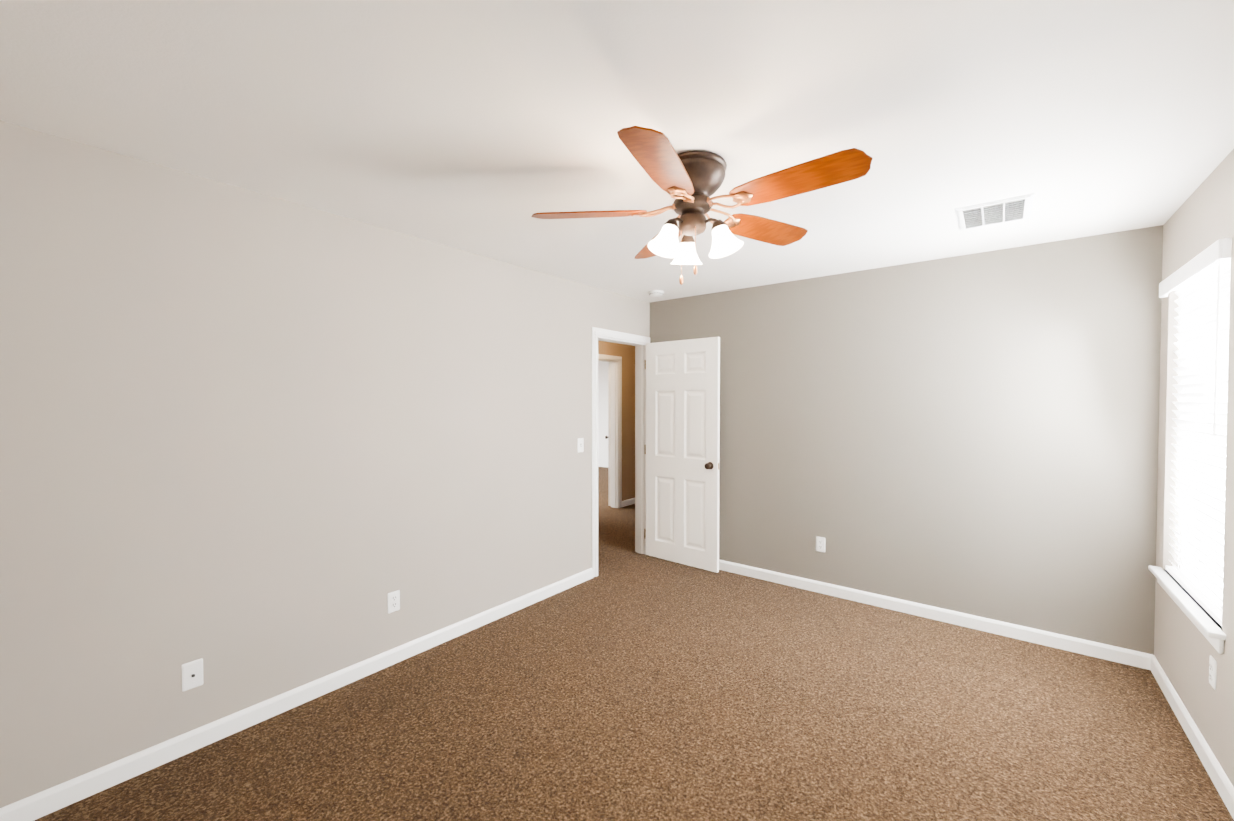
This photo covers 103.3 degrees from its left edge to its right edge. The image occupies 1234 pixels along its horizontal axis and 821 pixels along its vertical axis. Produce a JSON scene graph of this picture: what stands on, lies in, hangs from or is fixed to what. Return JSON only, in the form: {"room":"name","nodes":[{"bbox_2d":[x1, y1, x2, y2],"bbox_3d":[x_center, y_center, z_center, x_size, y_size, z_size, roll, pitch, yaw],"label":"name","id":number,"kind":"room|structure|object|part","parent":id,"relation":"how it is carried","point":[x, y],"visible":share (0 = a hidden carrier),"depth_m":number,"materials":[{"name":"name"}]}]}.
{"room":"empty bedroom","nodes":[
{"label":"empty bedroom","id":0,"kind":"room"},
{"bbox_2d":[0,120,649,807],"bbox_3d":[-1.093,0.206,3.059,0.120,2.440,4.648,1,1,38],"label":"wall","id":1,"kind":"structure","parent":0,"point":[256,448],"depth_m":2.19,"materials":[{"name":"paint"}]},
{"bbox_2d":[182,658,203,690],"bbox_3d":[-1.799,1.123,2.070,0.016,0.115,0.070,1,1,38],"label":"outlet","id":2,"kind":"object","parent":1,"relation":"attached to","point":[192,674],"visible":1,"depth_m":2.07,"materials":[{"name":"white plastic"}]},
{"bbox_2d":[0,568,592,820],"bbox_3d":[-1.305,1.390,2.704,0.014,0.085,3.553,1,1,38],"label":"baseboard","id":3,"kind":"structure","parent":1,"relation":"attached to","point":[55,798],"depth_m":2.20,"materials":[{"name":"white paint"}]},
{"bbox_2d":[388,590,399,613],"bbox_3d":[-1.260,1.082,2.760,0.008,0.115,0.070,1,1,38],"label":"electrical outlet","id":4,"kind":"object","parent":1,"relation":"attached to","point":[394,601],"visible":1,"depth_m":2.76,"materials":[{"name":"white plastic"}]},
{"bbox_2d":[578,438,583,452],"bbox_3d":[-0.290,0.283,3.970,0.018,0.115,0.070,1,1,38],"label":"light switch","id":5,"kind":"object","parent":1,"relation":"attached to","point":[580,444],"visible":1,"depth_m":3.97,"materials":[{"name":"white plastic"}]},
{"bbox_2d":[592,327,649,576],"bbox_3d":[0.010,0.348,4.464,0.154,2.102,0.869,1,1,38],"label":"door frame","id":6,"kind":"structure","parent":1,"relation":"attached to","point":[640,524],"depth_m":4.70,"materials":[{"name":"white paint"}]},
{"bbox_2d":[644,337,719,572],"bbox_3d":[0.572,0.377,4.432,0.781,2.020,0.165,1,1,40],"label":"door","id":7,"kind":"structure","parent":6,"relation":"attached to","point":[682,439],"depth_m":4.39,"materials":[{"name":"white paint"}]},
{"bbox_3d":[0.284,0.372,4.684,0.018,1.710,0.043,1,1,40],"label":"door hinges","id":8,"kind":"part","parent":7,"relation":"part of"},
{"bbox_3d":[0.816,0.476,4.227,0.066,0.066,0.165,1,1,40],"label":"knob","id":9,"kind":"part","parent":7,"relation":"part of","materials":[{"name":"brown metal"}]},
{"bbox_2d":[598,361,607,466],"bbox_3d":[-3.631,0.000,13.650,14.030,2.440,0.120,1,1,38],"label":"wall","id":10,"kind":"structure","parent":0,"point":[602,412],"depth_m":10.95,"materials":[{"name":"white paint"}]},
{"bbox_2d":[598,340,634,500],"bbox_3d":[-0.674,0.149,5.968,0.120,2.440,4.300,1,1,38],"label":"wall","id":11,"kind":"structure","parent":0,"point":[625,352],"depth_m":6.92,"materials":[{"name":"paint"}]},
{"bbox_2d":[605,362,610,505],"bbox_3d":[-0.101,0.323,7.216,0.165,2.020,0.740,0,1,0],"label":"hall door","id":12,"kind":"structure","parent":11,"relation":"in","point":[609,434],"depth_m":6.85,"materials":[{"name":"white paint"}]},
{"bbox_2d":[598,354,621,507],"bbox_3d":[-0.266,0.308,6.490,0.154,2.102,0.904,1,1,38],"label":"door frame","id":13,"kind":"structure","parent":11,"relation":"attached to","point":[614,434],"depth_m":6.77,"materials":[{"name":"white paint"}]},
{"bbox_2d":[622,498,634,506],"bbox_3d":[0.387,1.302,7.231,0.014,0.085,1.038,1,1,38],"label":"baseboard","id":14,"kind":"structure","parent":11,"relation":"attached to","point":[631,501],"depth_m":6.94,"materials":[{"name":"white paint"}]},
{"bbox_2d":[0,0,1233,301],"bbox_3d":[0.277,-1.043,1.956,3.608,0.100,4.648,1,1,38],"label":"ceiling","id":15,"kind":"structure","parent":0,"point":[486,128],"depth_m":1.60,"materials":[{"name":"paint"}]},
{"bbox_2d":[649,290,663,296],"bbox_3d":[0.342,-1.017,4.258,0.132,0.042,0.132,1,1,38],"label":"smoke detector","id":16,"kind":"object","parent":15,"relation":"attached to","point":[655,293],"visible":1,"depth_m":4.21,"materials":[{"name":"white plastic"}]},
{"bbox_2d":[531,125,872,284],"bbox_3d":[0.342,-0.751,1.953,1.234,0.484,1.270,1,1,38],"label":"ceiling fan","id":17,"kind":"object","parent":15,"relation":"hanging from","point":[690,182],"visible":1,"depth_m":1.87,"materials":[{"name":"brown wood"}]},
{"bbox_3d":[0.309,-0.851,1.987,0.277,0.284,0.272,1,1,38],"label":"motor","id":18,"kind":"part","parent":17,"relation":"part of","materials":[{"name":"brown metal"}]},
{"bbox_2d":[955,193,1033,230],"bbox_3d":[1.915,-0.997,2.482,0.300,0.013,0.380,1,1,38],"label":"ceiling vent","id":19,"kind":"object","parent":15,"relation":"in","point":[1012,209],"visible":0.98,"depth_m":2.46,"materials":[{"name":"white metal"}]},
{"bbox_2d":[34,467,1233,820],"bbox_3d":[-4.415,1.371,8.477,18.988,0.100,9.020,1,1,38],"label":"floor","id":20,"kind":"structure","parent":0,"point":[628,683],"depth_m":2.21,"materials":[{"name":"carpet"}]},
{"bbox_2d":[650,225,1162,654],"bbox_3d":[1.724,0.193,3.723,3.488,2.440,0.120,1,1,38],"label":"wall","id":21,"kind":"structure","parent":0,"point":[976,434],"depth_m":3.22,"materials":[{"name":"paint"}]},
{"bbox_2d":[816,536,824,551],"bbox_3d":[1.574,1.036,3.776,0.070,0.115,0.008,1,1,38],"label":"electrical outlet","id":22,"kind":"object","parent":21,"relation":"attached to","point":[820,544],"visible":1,"depth_m":3.77,"materials":[{"name":"white plastic"}]},
{"bbox_2d":[719,560,1152,669],"bbox_3d":[1.636,1.371,3.730,3.368,0.085,0.014,1,1,38],"label":"baseboard","id":23,"kind":"structure","parent":21,"relation":"attached to","point":[1093,649],"depth_m":3.23,"materials":[{"name":"white paint"}]},
{"bbox_2d":[1154,149,1233,786],"bbox_3d":[1.648,0.248,0.903,0.120,2.440,4.408,1,1,38],"label":"wall","id":24,"kind":"structure","parent":0,"point":[1200,220],"depth_m":2.17,"materials":[{"name":"paint"}]},
{"bbox_2d":[1148,565,1225,653],"bbox_3d":[2.608,0.883,2.222,0.103,0.082,0.970,1,1,38],"label":"window sill","id":25,"kind":"structure","parent":24,"relation":"attached to","point":[1211,631],"depth_m":2.09,"materials":[{"name":"white paint"}]},
{"bbox_2d":[1151,655,1233,819],"bbox_3d":[1.595,1.424,0.967,0.014,0.085,4.408,1,1,38],"label":"baseboard","id":26,"kind":"structure","parent":24,"relation":"attached to","point":[1222,783],"depth_m":2.06,"materials":[{"name":"white paint"}]},
{"bbox_2d":[1159,238,1231,297],"bbox_3d":[2.611,-0.624,2.191,0.088,0.076,0.894,1,1,38],"label":"valance","id":27,"kind":"object","parent":24,"relation":"attached to","point":[1203,262],"visible":0.96,"depth_m":2.09,"materials":[{"name":"white wood"}]},
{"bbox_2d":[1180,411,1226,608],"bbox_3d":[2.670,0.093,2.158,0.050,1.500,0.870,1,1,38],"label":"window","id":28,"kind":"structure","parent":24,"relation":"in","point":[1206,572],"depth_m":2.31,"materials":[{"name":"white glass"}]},
{"bbox_2d":[1166,258,1230,625],"bbox_3d":[2.615,0.115,2.202,0.066,1.446,0.854,1,1,38],"label":"window blinds","id":29,"kind":"object","parent":28,"relation":"attached to","point":[1202,326],"visible":0.83,"depth_m":2.18,"materials":[{"name":"white plastic"}]},
{"bbox_3d":[2.674,0.093,2.155,0.004,1.410,0.780,1,1,38],"label":"glass","id":30,"kind":"part","parent":28,"relation":"part of","materials":[{"name":"white"}]},
{"bbox_2d":[1209,655,1216,689],"bbox_3d":[2.380,1.047,1.953,0.008,0.115,0.070,1,1,38],"label":"electrical outlet","id":31,"kind":"object","parent":24,"relation":"attached to","point":[1212,670],"visible":0.98,"depth_m":1.94,"materials":[{"name":"white plastic"}]}
]}

